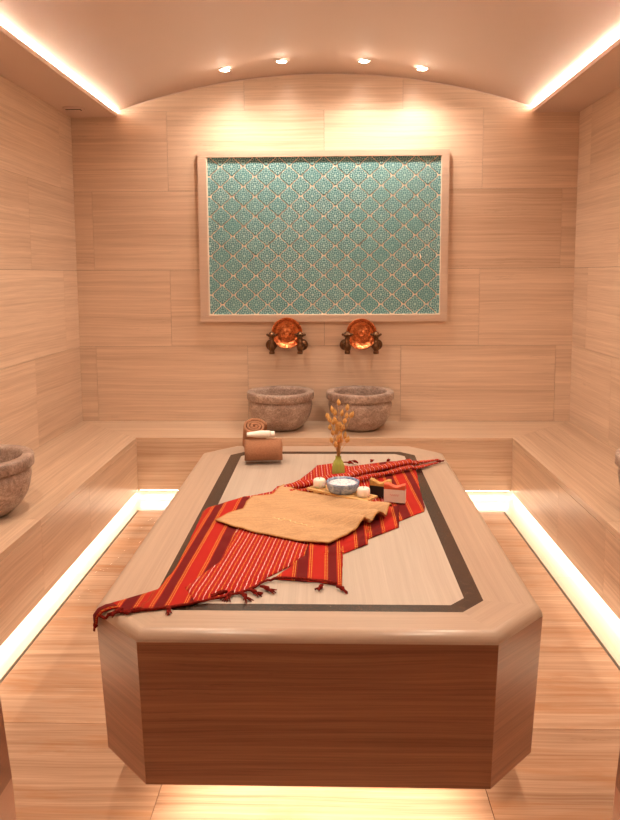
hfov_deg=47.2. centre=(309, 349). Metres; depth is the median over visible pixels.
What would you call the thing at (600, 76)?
trim
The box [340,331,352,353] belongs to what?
tap
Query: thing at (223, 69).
recessed light
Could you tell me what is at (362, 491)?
pillar candle
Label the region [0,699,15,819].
trim
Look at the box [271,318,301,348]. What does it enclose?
copper bowl
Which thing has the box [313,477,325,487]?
pillar candle
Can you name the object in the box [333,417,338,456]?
grass stem
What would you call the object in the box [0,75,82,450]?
wall
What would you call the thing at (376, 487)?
soap bar
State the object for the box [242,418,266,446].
rolled towel
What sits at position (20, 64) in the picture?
ceiling soffit
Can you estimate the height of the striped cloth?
0.117 m
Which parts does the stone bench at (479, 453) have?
panel, seat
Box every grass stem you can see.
[327,416,335,440]
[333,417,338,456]
[339,404,349,456]
[340,411,354,448]
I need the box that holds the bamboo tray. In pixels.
[307,485,377,500]
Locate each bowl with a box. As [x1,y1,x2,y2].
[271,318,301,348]
[326,476,358,494]
[346,318,376,349]
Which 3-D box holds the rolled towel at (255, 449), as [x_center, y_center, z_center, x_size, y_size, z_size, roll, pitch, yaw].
[-0.231,0.501,3.516,0.188,0.113,0.111,-1,6,-4]
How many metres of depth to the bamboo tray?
2.88 m
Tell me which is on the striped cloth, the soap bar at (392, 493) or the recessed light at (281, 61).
the soap bar at (392, 493)
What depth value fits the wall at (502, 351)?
5.07 m
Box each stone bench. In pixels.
[0,421,137,645]
[85,421,567,490]
[511,421,619,619]
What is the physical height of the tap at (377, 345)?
0.160 m
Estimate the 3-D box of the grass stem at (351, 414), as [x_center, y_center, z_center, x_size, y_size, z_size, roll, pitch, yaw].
[0.168,0.398,3.252,0.075,0.241,0.025,0,6,2]
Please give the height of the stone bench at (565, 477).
0.425 m
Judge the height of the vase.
0.086 m
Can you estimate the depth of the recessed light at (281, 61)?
4.59 m
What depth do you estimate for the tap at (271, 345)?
5.02 m
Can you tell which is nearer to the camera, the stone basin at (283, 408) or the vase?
the vase
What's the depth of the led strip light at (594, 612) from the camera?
3.56 m
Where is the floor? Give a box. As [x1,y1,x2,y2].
[0,511,619,819]
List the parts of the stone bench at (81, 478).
seat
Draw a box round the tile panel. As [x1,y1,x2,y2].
[197,149,449,321]
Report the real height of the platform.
0.567 m
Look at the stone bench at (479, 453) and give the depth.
4.71 m
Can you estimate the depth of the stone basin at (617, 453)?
3.16 m
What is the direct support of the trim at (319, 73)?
attached to the wall at (502, 351)
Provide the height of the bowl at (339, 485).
0.044 m
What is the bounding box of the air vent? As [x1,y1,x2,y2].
[62,106,84,111]
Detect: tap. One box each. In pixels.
[266,332,277,353]
[294,332,307,353]
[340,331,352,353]
[370,331,381,353]
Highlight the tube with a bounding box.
[247,430,274,437]
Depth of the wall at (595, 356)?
4.60 m
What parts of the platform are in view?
panel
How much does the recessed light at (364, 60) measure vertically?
0.011 m
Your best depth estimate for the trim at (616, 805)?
1.27 m
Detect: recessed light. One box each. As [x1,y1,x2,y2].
[218,67,230,71]
[275,59,288,63]
[357,58,370,62]
[415,66,428,70]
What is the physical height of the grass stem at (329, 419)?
0.223 m
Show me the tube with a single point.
(267, 433)
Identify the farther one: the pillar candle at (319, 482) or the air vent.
the air vent
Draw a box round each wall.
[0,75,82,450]
[71,75,579,472]
[569,86,619,449]
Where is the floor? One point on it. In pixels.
(63, 766)
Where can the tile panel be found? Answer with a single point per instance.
(307, 235)
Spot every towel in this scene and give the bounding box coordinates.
[215,484,391,543]
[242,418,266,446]
[244,438,282,460]
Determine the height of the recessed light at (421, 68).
0.011 m
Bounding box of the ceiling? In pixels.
[0,0,619,110]
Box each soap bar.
[370,478,391,496]
[384,482,405,502]
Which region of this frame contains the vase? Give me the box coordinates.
[332,455,344,473]
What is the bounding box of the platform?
[96,446,542,788]
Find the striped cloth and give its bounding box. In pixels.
[93,459,444,631]
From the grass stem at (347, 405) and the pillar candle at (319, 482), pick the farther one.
the grass stem at (347, 405)
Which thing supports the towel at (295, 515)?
on the striped cloth
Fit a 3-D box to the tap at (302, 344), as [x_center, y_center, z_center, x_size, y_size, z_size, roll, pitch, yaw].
[-0.066,-0.052,5.066,0.082,0.160,0.159,1,6,8]
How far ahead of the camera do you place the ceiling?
3.94 m
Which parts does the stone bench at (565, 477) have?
seat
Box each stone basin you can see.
[0,444,33,516]
[247,386,313,431]
[326,386,393,431]
[615,448,619,484]
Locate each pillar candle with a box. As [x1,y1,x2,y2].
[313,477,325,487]
[357,486,369,497]
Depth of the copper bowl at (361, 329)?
5.08 m
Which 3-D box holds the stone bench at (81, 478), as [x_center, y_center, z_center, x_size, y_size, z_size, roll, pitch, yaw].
[-1.484,1.058,2.281,0.543,0.425,5.993,0,6,2]
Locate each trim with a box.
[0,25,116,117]
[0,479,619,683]
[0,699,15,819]
[117,73,532,111]
[533,38,619,111]
[612,751,619,819]

